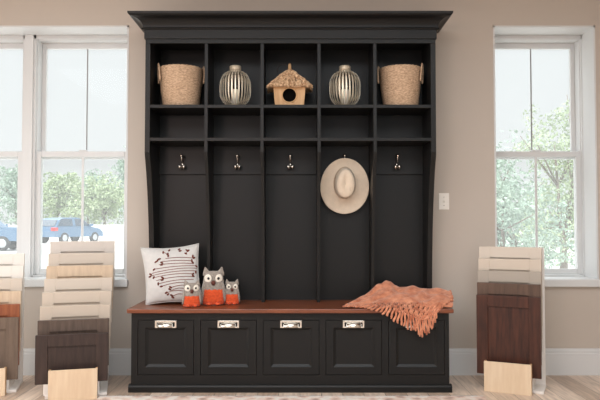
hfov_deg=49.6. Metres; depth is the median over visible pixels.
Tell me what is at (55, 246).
door
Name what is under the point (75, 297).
door
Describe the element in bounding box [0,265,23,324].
door
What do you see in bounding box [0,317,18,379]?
door
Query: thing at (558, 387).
floor
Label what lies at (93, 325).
door
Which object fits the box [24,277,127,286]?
trim
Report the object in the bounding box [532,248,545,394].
display rack
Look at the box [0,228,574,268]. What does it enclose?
ground
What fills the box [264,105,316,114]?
shelf
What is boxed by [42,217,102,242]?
car
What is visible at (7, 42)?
window
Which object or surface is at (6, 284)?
door
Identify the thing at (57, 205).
tree
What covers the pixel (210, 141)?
shelf
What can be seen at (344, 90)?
candle
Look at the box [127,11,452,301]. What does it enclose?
hall tree
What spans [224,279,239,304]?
owl
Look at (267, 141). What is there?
shelf
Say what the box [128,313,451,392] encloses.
storage bench
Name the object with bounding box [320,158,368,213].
sun hat
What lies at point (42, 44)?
window
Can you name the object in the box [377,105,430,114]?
shelf
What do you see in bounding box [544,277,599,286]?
trim
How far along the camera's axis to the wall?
4.69 m
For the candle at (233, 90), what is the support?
on the lantern at (235, 70)
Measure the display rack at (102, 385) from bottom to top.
0.952 m
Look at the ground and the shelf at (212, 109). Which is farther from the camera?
the ground
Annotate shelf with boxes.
[150,105,203,114]
[150,138,203,145]
[207,138,259,145]
[208,105,259,114]
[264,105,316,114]
[264,138,317,145]
[321,105,372,114]
[321,138,373,145]
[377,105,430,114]
[377,138,430,145]
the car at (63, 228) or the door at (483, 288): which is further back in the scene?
the car at (63, 228)
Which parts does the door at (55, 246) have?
door panel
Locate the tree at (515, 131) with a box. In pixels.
[496,130,574,266]
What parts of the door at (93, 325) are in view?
door panel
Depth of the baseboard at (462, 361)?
4.62 m
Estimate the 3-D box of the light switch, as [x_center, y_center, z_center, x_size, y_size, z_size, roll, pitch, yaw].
[1.034,0.010,4.663,0.074,0.120,0.018,0,-2,0]
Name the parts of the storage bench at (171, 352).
bin pull, pull plate, drawer, bin pull, drawer, pull plate, plinth moulding, bin pull, drawer, pull plate, pull plate, bin pull, drawer, drawer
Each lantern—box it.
[220,65,250,104]
[329,65,360,104]
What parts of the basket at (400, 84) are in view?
handle, handle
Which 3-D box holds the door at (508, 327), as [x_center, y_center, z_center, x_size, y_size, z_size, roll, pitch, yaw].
[1.353,0.882,4.222,0.400,0.515,0.024,-1,-2,25]
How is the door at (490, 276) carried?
attached to the display rack at (538, 385)
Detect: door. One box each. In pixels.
[0,253,24,311]
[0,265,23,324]
[0,278,22,337]
[0,291,20,351]
[0,304,19,364]
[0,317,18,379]
[35,332,107,384]
[37,318,108,364]
[40,304,109,350]
[42,291,110,335]
[44,278,111,321]
[46,265,112,308]
[48,253,113,295]
[50,241,114,282]
[476,294,541,378]
[477,282,541,358]
[478,258,542,338]
[478,270,541,323]
[479,246,542,325]
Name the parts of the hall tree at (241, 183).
panel, hook rail, hook rail, crown moulding, panel, hook rail, panel, hook rail, hook rail, panel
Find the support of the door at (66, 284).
attached to the display rack at (102, 385)
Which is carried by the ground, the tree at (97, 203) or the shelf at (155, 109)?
the tree at (97, 203)
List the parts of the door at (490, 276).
door panel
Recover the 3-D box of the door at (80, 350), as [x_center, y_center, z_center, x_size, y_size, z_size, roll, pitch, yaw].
[-1.423,0.988,4.059,0.430,0.300,0.024,1,-2,-15]
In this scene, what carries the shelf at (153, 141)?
attached to the hall tree at (241, 183)
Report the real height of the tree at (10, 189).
7.079 m
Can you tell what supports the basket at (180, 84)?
on the hall tree at (241, 183)
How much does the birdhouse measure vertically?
0.309 m
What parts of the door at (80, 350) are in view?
door panel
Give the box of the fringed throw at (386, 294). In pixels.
[342,280,453,336]
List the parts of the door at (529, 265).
door panel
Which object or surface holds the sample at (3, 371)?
on the floor
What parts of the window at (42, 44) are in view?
sash, sash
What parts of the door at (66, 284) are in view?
door panel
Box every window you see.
[0,35,24,252]
[31,35,126,276]
[495,35,584,276]
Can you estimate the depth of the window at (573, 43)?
4.92 m
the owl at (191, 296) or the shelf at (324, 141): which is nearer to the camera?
the owl at (191, 296)
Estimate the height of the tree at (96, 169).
7.089 m
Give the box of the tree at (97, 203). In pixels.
[65,171,123,224]
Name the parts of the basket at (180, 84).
handle, handle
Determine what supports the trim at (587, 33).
attached to the wall
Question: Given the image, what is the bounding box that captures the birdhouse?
[266,64,312,104]
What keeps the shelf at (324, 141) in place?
attached to the hall tree at (241, 183)
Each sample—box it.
[0,367,6,395]
[48,367,97,399]
[484,360,531,395]
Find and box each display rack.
[6,312,23,392]
[43,365,108,398]
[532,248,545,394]
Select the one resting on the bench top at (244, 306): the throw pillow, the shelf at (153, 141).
the throw pillow
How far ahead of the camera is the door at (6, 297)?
4.25 m
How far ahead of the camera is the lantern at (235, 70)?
4.47 m
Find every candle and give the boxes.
[231,89,238,104]
[341,89,348,103]
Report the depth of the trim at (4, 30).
4.75 m
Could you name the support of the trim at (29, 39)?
attached to the wall
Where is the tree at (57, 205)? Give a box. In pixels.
[43,170,95,217]
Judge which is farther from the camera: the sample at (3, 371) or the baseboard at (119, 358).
the baseboard at (119, 358)
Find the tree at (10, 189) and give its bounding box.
[0,164,45,224]
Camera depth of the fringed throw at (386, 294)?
4.19 m
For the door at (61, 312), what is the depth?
4.20 m
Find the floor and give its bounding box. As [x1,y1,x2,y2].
[0,375,599,399]
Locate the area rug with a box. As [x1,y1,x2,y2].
[96,395,487,399]
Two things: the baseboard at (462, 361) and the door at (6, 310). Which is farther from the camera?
the baseboard at (462, 361)
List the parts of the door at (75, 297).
door panel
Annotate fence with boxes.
[8,225,123,238]
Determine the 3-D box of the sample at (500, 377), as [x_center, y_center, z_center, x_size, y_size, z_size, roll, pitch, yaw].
[1.327,1.133,4.149,0.290,0.192,0.050,-1,-2,25]
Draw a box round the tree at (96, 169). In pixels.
[63,168,122,223]
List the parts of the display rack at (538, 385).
board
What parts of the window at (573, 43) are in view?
sash, sash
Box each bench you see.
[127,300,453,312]
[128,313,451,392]
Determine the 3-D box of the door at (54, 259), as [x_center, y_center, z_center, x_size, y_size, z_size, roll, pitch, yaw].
[-1.509,0.517,4.487,0.430,0.300,0.024,1,-2,-15]
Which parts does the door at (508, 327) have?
door panel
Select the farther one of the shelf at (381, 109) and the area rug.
the shelf at (381, 109)
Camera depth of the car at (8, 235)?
29.47 m
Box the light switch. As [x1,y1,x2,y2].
[439,193,448,209]
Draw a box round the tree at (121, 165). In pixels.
[107,146,125,224]
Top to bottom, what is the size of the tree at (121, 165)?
9.519 m
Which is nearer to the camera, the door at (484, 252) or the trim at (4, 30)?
the door at (484, 252)
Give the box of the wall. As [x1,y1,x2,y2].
[0,0,599,347]
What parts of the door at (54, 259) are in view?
door panel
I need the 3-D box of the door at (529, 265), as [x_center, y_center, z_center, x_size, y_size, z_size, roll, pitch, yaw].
[1.393,0.649,4.315,0.400,0.515,0.024,-1,-2,25]
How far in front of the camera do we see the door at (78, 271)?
4.41 m
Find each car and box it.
[0,221,16,250]
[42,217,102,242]
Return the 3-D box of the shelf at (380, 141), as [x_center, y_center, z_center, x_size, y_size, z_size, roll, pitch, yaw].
[0.697,-0.402,4.514,0.364,0.022,0.313,0,-2,0]
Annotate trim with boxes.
[0,26,128,278]
[22,35,33,276]
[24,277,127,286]
[493,26,598,278]
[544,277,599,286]
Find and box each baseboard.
[23,348,130,374]
[449,348,599,374]
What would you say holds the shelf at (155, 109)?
attached to the hall tree at (241, 183)
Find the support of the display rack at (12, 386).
on the floor
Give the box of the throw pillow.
[140,243,202,304]
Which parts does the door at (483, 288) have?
door panel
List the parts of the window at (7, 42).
sash, sash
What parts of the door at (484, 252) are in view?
door panel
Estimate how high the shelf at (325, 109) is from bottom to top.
0.022 m
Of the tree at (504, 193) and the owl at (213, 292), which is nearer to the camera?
the owl at (213, 292)
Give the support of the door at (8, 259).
attached to the display rack at (12, 386)
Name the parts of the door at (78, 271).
door panel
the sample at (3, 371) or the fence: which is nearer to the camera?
the sample at (3, 371)
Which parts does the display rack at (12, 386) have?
board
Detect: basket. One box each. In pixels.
[157,63,204,104]
[377,63,423,104]
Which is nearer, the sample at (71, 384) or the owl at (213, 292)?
the sample at (71, 384)
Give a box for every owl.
[182,280,201,306]
[201,267,225,305]
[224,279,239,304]
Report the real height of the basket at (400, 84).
0.304 m
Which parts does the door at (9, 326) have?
door panel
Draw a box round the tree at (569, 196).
[508,95,574,268]
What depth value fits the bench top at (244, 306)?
4.17 m
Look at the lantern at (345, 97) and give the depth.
4.48 m
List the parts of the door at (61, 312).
door panel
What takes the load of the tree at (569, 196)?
on the ground
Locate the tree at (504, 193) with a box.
[496,159,574,268]

